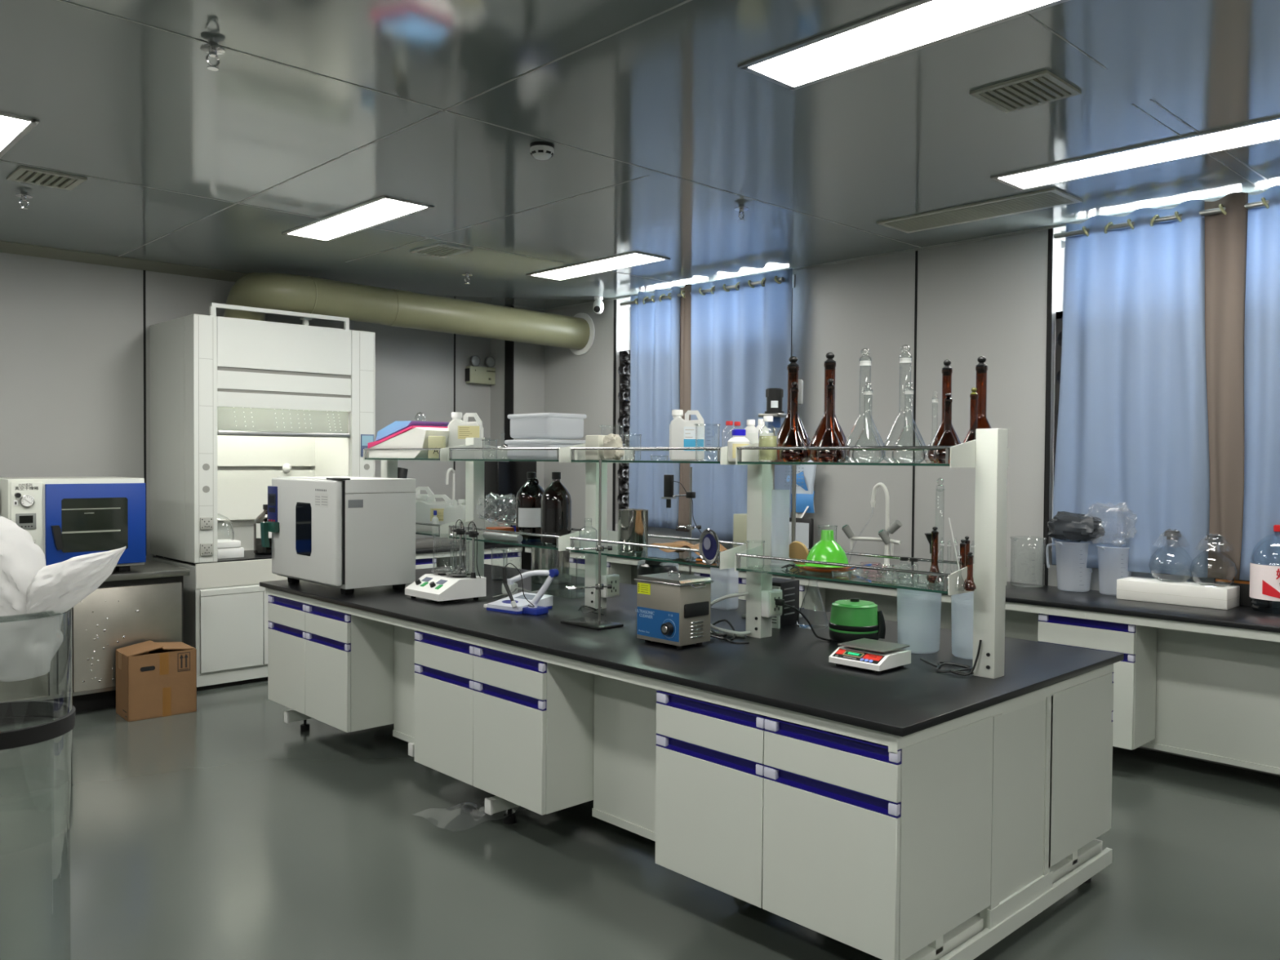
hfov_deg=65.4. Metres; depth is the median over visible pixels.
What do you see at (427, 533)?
glass shelf
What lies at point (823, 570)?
plate
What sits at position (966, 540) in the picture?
flask
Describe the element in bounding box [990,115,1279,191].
recessed light
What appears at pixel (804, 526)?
stand
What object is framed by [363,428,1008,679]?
posts
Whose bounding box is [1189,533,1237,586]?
flask
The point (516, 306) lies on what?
trim
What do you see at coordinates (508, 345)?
trim
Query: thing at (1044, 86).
ceiling vent
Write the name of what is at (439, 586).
switch
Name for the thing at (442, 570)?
beaker
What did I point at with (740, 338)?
curtain
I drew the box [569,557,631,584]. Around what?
base cabinet
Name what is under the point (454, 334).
trim
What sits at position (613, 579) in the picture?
power socket
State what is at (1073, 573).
measuring jug
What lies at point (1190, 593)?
foam slab
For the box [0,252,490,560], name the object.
wall
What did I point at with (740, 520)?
switch box
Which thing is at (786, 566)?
wire bundle
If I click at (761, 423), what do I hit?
bottle
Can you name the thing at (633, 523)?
glass beaker
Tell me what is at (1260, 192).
trim
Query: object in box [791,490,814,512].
print
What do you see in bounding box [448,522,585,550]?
glass shelf
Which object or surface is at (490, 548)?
beaker
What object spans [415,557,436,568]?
base cabinet
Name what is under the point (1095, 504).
clear bag
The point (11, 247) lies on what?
trim
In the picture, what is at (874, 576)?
glass dish
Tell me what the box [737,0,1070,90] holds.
recessed light
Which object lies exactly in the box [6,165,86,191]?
ceiling vent
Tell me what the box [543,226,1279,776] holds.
wall
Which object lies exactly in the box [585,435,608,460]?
carton
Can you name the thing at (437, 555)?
frame
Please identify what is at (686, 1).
trim
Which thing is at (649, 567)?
tank
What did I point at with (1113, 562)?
measuring jug
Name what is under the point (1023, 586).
beaker
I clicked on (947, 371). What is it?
flask
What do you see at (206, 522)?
socket
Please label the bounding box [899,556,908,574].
bottle
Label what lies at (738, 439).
bottle
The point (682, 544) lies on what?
kraft paper
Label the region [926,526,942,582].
flask
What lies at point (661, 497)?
tray
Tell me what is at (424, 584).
switch
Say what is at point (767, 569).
glass shelf
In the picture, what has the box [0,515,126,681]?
plastic bag
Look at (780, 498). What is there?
cylinder
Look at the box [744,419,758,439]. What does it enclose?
bottle
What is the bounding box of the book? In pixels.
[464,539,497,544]
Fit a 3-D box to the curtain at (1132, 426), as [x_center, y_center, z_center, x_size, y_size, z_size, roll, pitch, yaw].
[2.501,-0.452,5.108,0.073,1.838,0.771,-1,2,-44]
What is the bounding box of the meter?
[483,563,604,615]
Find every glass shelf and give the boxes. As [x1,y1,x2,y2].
[364,448,440,460]
[415,522,440,536]
[448,447,560,462]
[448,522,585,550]
[569,534,746,568]
[570,446,722,463]
[735,548,1006,594]
[736,445,1008,466]
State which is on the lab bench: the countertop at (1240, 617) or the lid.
the countertop at (1240, 617)
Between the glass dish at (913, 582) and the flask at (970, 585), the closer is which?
the flask at (970, 585)
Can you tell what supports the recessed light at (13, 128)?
in the ceiling
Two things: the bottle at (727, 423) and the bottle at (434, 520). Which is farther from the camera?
the bottle at (434, 520)
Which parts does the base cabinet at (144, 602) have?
door, door, plate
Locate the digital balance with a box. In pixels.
[828,638,982,675]
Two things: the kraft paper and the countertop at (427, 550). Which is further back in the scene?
the countertop at (427, 550)
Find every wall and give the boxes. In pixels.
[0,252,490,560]
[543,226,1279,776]
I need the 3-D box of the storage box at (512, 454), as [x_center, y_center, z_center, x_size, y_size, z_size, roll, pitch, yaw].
[-0.452,-0.146,4.821,0.250,0.094,0.356,-1,2,-44]
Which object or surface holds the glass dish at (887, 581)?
on the glass shelf at (767, 569)
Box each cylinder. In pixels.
[769,489,790,566]
[935,477,948,577]
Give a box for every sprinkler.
[15,191,32,208]
[200,40,225,71]
[462,271,472,284]
[734,204,748,221]
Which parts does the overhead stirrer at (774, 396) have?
motor, post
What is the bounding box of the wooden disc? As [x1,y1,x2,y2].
[789,541,808,564]
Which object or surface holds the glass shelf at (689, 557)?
attached to the posts
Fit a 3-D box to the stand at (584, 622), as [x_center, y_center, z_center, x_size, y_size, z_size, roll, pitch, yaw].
[-0.198,0.257,4.112,0.181,0.685,0.240,-1,2,-44]
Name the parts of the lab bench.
rail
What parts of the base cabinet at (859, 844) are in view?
door, handle, drawer, handle, door, handle, drawer, handle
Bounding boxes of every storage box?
[504,439,585,459]
[507,412,586,439]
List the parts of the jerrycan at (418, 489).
handle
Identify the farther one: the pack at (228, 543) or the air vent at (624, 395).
the air vent at (624, 395)
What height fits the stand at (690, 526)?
0.650 m
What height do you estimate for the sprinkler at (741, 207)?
0.081 m
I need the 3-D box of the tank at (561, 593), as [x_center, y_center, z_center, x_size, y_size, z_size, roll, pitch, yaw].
[-0.372,0.517,5.052,0.200,0.120,0.320,-1,2,-44]
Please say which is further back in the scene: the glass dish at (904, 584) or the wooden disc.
the wooden disc
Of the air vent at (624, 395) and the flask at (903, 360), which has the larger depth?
the air vent at (624, 395)
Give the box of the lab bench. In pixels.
[524,546,1279,774]
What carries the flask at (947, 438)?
on the glass shelf at (880, 447)
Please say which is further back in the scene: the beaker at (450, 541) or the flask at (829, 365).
the beaker at (450, 541)
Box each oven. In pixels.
[0,476,146,571]
[260,475,416,595]
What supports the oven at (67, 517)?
on the base cabinet at (144, 602)
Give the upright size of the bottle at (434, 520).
0.120 m
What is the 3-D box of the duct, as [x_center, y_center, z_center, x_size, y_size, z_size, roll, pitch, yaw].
[-1.610,-1.236,7.556,2.839,0.392,0.544,0,1,-33]
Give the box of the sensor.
[661,474,702,533]
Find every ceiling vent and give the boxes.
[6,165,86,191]
[409,243,472,257]
[875,187,1082,233]
[969,70,1081,113]
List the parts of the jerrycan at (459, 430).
handle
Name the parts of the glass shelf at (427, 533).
guard rail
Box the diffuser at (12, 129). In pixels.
[0,115,30,150]
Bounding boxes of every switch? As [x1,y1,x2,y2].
[13,500,17,506]
[420,582,428,586]
[435,584,443,589]
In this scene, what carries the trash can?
on the floor
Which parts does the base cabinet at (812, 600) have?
handle, drawer, drawer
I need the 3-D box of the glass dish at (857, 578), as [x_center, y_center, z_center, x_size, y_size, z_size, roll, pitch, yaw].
[0.748,0.324,3.416,0.070,0.025,0.070,-1,2,-44]
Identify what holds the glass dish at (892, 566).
on the glass shelf at (767, 569)
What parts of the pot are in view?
power cord, lid, lid knob, handle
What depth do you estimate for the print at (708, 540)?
3.78 m
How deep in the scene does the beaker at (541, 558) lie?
5.42 m
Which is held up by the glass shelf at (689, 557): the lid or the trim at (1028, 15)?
the lid
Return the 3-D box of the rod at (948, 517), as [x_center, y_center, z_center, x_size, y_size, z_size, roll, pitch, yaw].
[1.022,0.234,3.227,0.004,0.221,0.066,0,1,-30]
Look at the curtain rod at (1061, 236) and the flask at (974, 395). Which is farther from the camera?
the curtain rod at (1061, 236)
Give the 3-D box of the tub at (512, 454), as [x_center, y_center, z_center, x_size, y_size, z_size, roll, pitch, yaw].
[-0.452,-0.140,4.821,0.238,0.082,0.338,-1,2,-44]
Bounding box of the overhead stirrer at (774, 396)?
[742,379,803,617]
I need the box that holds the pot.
[775,597,885,643]
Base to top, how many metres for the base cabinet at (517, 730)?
0.568 m
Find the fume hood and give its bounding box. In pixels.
[149,302,375,690]
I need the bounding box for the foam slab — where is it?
[1115,576,1239,609]
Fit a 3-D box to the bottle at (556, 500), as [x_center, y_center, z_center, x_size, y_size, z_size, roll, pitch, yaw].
[-0.393,0.132,4.678,0.143,0.339,0.143,-1,2,-44]
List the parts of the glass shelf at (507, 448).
guard rail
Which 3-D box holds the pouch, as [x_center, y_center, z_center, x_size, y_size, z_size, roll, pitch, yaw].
[-0.118,-0.143,4.312,0.073,0.116,0.092,-1,2,-44]
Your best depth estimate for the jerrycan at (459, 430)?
5.40 m
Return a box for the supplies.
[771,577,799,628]
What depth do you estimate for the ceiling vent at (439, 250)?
6.22 m
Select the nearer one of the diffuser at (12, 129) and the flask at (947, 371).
the flask at (947, 371)
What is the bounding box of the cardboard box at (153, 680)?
[115,640,196,722]
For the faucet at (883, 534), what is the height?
0.553 m
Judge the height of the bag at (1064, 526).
0.167 m
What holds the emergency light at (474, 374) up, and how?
attached to the wall at (72, 332)
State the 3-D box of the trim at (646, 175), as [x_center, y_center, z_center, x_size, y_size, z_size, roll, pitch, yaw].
[-0.963,-1.425,5.616,0.006,0.002,2.900,-1,2,-44]
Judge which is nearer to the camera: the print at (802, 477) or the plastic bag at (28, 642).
the plastic bag at (28, 642)
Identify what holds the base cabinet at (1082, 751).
attached to the frame at (1024, 882)
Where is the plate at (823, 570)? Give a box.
[798,566,856,573]
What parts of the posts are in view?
post, post, post, post, post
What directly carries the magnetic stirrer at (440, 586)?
on the countertop at (790, 669)
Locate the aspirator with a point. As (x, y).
(402, 472)
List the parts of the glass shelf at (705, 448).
guard rail, guard rail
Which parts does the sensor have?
knob, arm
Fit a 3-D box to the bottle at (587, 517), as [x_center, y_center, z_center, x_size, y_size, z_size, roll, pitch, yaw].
[-0.229,0.239,4.414,0.080,0.140,0.080,-1,2,-44]
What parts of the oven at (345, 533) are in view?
handle, door, rating plate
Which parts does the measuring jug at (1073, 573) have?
handle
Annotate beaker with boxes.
[430,534,457,571]
[449,541,469,573]
[489,548,507,580]
[531,546,569,584]
[617,508,648,551]
[693,423,720,461]
[746,541,764,568]
[897,588,941,653]
[951,591,973,659]
[1010,537,1046,587]
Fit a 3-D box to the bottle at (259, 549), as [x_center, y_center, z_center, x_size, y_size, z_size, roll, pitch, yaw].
[-2.558,0.338,6.839,0.170,0.340,0.171,-1,2,-44]
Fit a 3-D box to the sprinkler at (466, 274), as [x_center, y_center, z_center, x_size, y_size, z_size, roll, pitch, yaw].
[-1.211,-1.417,6.990,0.072,0.081,0.072,-1,2,-44]
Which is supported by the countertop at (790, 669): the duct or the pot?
the pot
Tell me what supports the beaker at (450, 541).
on the magnetic stirrer at (440, 586)
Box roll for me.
[483,531,522,542]
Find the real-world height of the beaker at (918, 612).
0.272 m
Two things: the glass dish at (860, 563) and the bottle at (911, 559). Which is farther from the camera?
the glass dish at (860, 563)
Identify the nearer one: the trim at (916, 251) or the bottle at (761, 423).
the bottle at (761, 423)
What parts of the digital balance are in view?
panel, power cord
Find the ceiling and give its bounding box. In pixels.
[0,0,1279,309]
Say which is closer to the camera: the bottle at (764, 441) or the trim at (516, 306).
the bottle at (764, 441)
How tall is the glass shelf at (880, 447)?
0.064 m
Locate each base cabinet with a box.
[0,559,190,724]
[267,595,394,732]
[413,631,594,815]
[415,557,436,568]
[439,551,521,568]
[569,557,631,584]
[655,689,993,959]
[693,572,825,611]
[1037,613,1156,750]
[1048,671,1114,866]
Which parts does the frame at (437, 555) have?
panel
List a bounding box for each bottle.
[253,504,271,555]
[431,510,438,533]
[515,471,544,538]
[540,471,571,545]
[578,517,597,550]
[721,421,734,443]
[727,429,750,461]
[730,421,740,431]
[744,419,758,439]
[755,418,768,432]
[758,415,777,462]
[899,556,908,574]
[909,557,918,575]
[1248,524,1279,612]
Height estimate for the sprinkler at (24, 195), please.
0.081 m
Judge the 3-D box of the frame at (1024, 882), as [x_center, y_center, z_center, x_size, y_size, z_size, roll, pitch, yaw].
[-0.166,1.003,4.521,1.435,0.775,3.938,-1,2,-44]
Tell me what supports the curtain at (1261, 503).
hanging from the curtain rod at (1061, 236)
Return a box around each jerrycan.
[415,486,435,501]
[415,493,453,531]
[443,499,465,524]
[447,412,483,447]
[669,409,704,461]
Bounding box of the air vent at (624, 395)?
[617,350,630,509]
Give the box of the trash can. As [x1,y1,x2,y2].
[0,606,75,959]
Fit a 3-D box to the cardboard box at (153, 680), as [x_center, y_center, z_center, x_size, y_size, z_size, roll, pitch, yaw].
[-2.799,1.144,5.770,0.366,0.400,0.266,-1,2,-41]
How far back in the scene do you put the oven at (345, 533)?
5.05 m
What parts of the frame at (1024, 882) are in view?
panel, panel, panel, rail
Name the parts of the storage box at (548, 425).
lid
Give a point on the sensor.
(668, 481)
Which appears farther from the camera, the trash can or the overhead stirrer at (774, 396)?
the overhead stirrer at (774, 396)
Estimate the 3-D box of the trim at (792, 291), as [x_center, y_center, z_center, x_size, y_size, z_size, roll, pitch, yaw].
[1.020,-0.444,6.816,0.008,1.986,0.024,-1,2,-44]
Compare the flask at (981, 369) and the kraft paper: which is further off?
the kraft paper
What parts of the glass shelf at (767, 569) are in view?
guard rail, guard rail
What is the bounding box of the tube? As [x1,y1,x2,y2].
[710,591,751,635]
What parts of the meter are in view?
arm, arm, arm, power cord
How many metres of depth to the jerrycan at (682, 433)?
4.08 m
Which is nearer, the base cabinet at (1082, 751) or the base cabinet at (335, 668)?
the base cabinet at (1082, 751)
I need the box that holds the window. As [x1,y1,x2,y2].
[1051,311,1208,577]
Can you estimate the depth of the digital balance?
3.29 m
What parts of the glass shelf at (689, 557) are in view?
guard rail, guard rail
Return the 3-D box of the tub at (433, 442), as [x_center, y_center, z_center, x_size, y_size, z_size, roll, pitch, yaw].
[-1.084,-0.174,5.321,0.080,0.120,0.071,0,1,0]
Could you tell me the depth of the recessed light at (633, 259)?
6.71 m
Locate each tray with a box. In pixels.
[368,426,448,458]
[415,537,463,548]
[661,497,675,498]
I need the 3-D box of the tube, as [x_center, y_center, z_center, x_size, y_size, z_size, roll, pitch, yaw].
[0.338,0.516,3.871,0.185,0.170,0.027,1,1,9]
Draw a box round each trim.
[0,160,684,284]
[0,240,247,282]
[57,0,920,247]
[118,0,692,256]
[142,270,146,555]
[346,175,648,262]
[453,333,455,490]
[504,305,514,448]
[513,305,544,311]
[544,190,1266,311]
[612,299,617,531]
[791,290,792,356]
[911,250,917,569]
[1026,13,1107,69]
[1042,228,1053,585]
[1131,103,1264,191]
[1149,99,1275,186]
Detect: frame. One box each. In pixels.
[265,587,1113,959]
[415,546,522,567]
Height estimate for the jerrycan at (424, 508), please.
0.201 m
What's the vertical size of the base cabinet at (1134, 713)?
0.588 m
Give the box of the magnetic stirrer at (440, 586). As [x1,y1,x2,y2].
[404,519,538,604]
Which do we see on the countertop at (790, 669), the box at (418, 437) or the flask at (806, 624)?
the flask at (806, 624)
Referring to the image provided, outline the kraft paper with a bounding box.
[649,540,727,555]
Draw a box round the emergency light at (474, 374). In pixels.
[465,355,495,384]
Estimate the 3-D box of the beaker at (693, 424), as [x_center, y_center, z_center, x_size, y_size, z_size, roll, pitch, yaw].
[0.265,-0.147,3.914,0.100,0.145,0.100,1,1,21]
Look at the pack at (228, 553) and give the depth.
6.52 m
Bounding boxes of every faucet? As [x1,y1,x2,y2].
[445,467,454,506]
[841,482,902,568]
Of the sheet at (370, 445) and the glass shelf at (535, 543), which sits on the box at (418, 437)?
the sheet at (370, 445)
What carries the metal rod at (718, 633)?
on the countertop at (790, 669)
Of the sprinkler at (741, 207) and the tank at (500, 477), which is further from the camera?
the tank at (500, 477)
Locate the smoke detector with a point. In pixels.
(540, 150)
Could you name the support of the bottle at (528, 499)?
on the glass shelf at (535, 543)
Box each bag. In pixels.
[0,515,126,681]
[477,492,515,526]
[1047,511,1105,542]
[1089,503,1137,546]
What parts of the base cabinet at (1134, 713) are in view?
drawer, handle, handle, door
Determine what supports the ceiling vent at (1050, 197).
in the ceiling
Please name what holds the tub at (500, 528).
on the glass shelf at (535, 543)
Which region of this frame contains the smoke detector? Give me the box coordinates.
[529,141,554,159]
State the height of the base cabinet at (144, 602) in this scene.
0.800 m
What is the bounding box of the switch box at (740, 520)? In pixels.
[733,513,746,550]
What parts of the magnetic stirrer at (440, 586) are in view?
knob, knob, support rod, support rod, power cord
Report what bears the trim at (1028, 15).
attached to the ceiling
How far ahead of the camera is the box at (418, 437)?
5.43 m
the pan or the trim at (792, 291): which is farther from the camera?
the trim at (792, 291)
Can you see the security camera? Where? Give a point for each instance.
(598, 305)
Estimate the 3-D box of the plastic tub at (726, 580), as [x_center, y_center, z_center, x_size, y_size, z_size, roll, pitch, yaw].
[0.388,0.493,4.590,0.080,0.200,0.120,-1,2,-44]
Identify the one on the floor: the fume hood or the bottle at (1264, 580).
the fume hood
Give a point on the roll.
(486, 535)
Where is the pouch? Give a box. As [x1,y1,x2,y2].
[603,433,624,460]
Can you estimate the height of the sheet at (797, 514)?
0.210 m
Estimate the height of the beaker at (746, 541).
0.100 m
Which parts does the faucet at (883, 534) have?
knob, knob, knob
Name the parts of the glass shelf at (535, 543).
guard rail, guard rail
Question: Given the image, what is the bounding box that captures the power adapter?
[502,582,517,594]
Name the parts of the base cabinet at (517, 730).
door, drawer, handle, handle, drawer, door, handle, handle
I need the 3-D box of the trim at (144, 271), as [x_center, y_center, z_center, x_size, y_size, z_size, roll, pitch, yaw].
[-3.373,-0.461,6.795,0.014,1.956,0.004,-1,2,-44]
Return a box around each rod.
[620,274,795,306]
[710,631,746,638]
[948,517,959,569]
[1053,200,1269,248]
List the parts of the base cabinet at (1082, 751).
door, drawer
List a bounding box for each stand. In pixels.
[560,458,623,630]
[675,466,701,574]
[789,517,813,551]
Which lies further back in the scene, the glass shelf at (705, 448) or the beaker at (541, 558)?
the beaker at (541, 558)
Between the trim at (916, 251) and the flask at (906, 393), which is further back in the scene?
the trim at (916, 251)
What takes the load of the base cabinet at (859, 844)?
attached to the frame at (1024, 882)
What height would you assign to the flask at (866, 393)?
0.274 m
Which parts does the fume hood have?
door, door pull, door, frame, sash handle, panel, baffle knob, control panel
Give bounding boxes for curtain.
[629,286,680,528]
[675,284,691,532]
[689,268,792,542]
[1052,200,1209,577]
[1204,191,1248,580]
[1239,185,1279,580]
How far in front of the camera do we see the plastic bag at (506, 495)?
5.08 m
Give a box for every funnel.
[795,529,848,568]
[924,533,931,553]
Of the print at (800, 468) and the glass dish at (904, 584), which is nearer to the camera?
the glass dish at (904, 584)
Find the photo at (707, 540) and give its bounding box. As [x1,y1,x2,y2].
[703,537,711,550]
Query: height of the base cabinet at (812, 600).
0.568 m
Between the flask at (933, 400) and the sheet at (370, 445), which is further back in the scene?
the sheet at (370, 445)
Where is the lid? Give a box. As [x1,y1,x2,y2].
[698,528,719,564]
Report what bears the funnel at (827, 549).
on the plate at (823, 570)
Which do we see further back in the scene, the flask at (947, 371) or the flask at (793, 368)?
the flask at (793, 368)
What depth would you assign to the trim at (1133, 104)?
3.96 m
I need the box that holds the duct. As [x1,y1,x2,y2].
[223,272,595,355]
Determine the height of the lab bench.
0.775 m
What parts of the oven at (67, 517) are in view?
valve knob, control panel, handle, door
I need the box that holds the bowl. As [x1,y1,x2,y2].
[830,605,878,626]
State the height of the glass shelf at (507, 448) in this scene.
0.064 m
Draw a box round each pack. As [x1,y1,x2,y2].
[217,538,240,548]
[217,546,244,559]
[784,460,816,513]
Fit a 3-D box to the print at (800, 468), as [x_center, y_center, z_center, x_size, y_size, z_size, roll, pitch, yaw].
[1.013,-0.033,6.698,0.009,0.148,0.211,-1,2,-44]
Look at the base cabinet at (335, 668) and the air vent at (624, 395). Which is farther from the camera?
the air vent at (624, 395)
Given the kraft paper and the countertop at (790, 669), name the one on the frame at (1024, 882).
the countertop at (790, 669)
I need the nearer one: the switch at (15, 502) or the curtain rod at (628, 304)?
the switch at (15, 502)
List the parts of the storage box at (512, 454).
lid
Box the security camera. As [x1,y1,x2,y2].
[593,296,604,314]
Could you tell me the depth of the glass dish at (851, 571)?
3.44 m
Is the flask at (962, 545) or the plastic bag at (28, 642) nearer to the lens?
the plastic bag at (28, 642)
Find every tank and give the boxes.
[484,461,536,527]
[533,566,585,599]
[637,560,677,575]
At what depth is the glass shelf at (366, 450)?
5.48 m
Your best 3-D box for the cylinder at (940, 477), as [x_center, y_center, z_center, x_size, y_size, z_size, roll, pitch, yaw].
[1.032,0.165,3.436,0.061,0.347,0.061,-1,2,-44]
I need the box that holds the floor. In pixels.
[0,680,1279,959]
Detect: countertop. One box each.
[259,564,1124,737]
[415,543,522,554]
[522,546,1279,632]
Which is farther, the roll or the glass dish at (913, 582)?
the roll
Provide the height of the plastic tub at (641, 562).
0.210 m
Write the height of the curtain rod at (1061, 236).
0.090 m
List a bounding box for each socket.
[200,516,213,529]
[200,542,213,555]
[600,573,619,597]
[760,588,782,617]
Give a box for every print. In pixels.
[702,533,716,559]
[784,464,804,486]
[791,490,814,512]
[795,471,808,490]
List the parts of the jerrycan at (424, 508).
handle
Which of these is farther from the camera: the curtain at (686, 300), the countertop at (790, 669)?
the curtain at (686, 300)
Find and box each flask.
[775,355,810,462]
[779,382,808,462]
[795,578,829,626]
[808,351,850,462]
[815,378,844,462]
[844,350,885,462]
[852,382,883,462]
[883,345,926,462]
[892,386,924,462]
[923,391,937,462]
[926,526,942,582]
[927,359,960,462]
[933,392,957,463]
[959,539,966,589]
[962,355,991,443]
[963,551,976,591]
[964,387,977,442]
[964,536,969,566]
[1148,528,1191,582]
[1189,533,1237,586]
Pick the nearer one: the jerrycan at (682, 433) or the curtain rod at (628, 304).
the jerrycan at (682, 433)
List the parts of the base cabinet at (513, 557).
drawer, handle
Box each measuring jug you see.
[1045,540,1091,591]
[1089,545,1131,595]
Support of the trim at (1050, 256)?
attached to the wall at (987, 298)
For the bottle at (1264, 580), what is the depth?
4.59 m
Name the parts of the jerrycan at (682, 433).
handle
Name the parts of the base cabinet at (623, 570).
drawer, handle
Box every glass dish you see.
[831,571,852,577]
[848,571,868,579]
[860,563,880,571]
[862,564,887,577]
[880,571,899,582]
[892,565,913,578]
[897,575,916,585]
[912,582,927,583]
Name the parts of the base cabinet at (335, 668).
drawer, door, handle, handle, drawer, handle, door, handle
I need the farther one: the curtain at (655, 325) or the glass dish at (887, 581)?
the curtain at (655, 325)
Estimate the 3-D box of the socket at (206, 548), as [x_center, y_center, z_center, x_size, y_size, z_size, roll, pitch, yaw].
[-2.734,0.438,6.292,0.079,0.076,0.013,-1,2,-44]
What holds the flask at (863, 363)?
on the glass shelf at (880, 447)
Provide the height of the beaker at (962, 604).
0.268 m
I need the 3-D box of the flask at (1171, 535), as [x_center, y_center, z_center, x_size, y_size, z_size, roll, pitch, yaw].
[2.642,0.371,4.953,0.207,0.262,0.207,-1,2,-44]
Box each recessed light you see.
[0,111,39,158]
[281,195,434,241]
[525,251,670,280]
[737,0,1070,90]
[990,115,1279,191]
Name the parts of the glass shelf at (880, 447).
guard rail, guard rail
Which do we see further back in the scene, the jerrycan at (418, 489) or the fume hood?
the fume hood
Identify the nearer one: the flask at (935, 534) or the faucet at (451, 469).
the flask at (935, 534)
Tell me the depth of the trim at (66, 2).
3.66 m
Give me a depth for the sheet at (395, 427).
5.60 m
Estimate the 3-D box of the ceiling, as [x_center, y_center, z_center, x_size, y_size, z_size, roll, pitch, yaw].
[-0.563,-1.411,2.780,8.260,0.100,10.050,-1,2,-44]
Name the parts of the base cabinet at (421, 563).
drawer, handle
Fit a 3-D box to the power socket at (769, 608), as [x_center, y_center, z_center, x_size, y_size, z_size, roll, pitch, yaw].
[0.511,0.475,3.846,0.085,0.100,0.045,-1,2,-44]
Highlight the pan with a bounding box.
[1213,577,1272,608]
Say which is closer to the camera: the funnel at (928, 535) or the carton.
the funnel at (928, 535)
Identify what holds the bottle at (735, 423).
on the glass shelf at (705, 448)
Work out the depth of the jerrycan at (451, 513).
5.30 m
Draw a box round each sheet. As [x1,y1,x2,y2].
[367,425,447,448]
[375,421,448,440]
[795,506,808,518]
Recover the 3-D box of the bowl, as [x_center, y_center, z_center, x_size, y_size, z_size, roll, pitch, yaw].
[0.820,0.513,3.814,0.184,0.068,0.184,-1,2,-44]
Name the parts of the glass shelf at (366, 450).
guard rail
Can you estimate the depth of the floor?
3.62 m
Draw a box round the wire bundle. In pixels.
[781,564,803,569]
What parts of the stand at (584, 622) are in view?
rod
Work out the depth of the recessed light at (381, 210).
5.42 m
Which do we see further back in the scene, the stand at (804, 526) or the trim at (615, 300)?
the trim at (615, 300)
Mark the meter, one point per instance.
(522, 602)
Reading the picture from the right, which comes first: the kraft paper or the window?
the window
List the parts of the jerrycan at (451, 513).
handle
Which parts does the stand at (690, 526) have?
rod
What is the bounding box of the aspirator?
[397,466,408,478]
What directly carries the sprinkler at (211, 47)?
attached to the ceiling
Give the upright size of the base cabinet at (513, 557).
0.568 m
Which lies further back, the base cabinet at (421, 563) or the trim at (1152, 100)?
the base cabinet at (421, 563)
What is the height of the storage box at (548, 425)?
0.118 m
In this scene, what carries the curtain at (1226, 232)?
hanging from the curtain rod at (1061, 236)
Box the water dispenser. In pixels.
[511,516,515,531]
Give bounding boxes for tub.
[427,435,445,458]
[485,526,514,533]
[507,444,574,459]
[637,560,678,571]
[710,567,738,610]

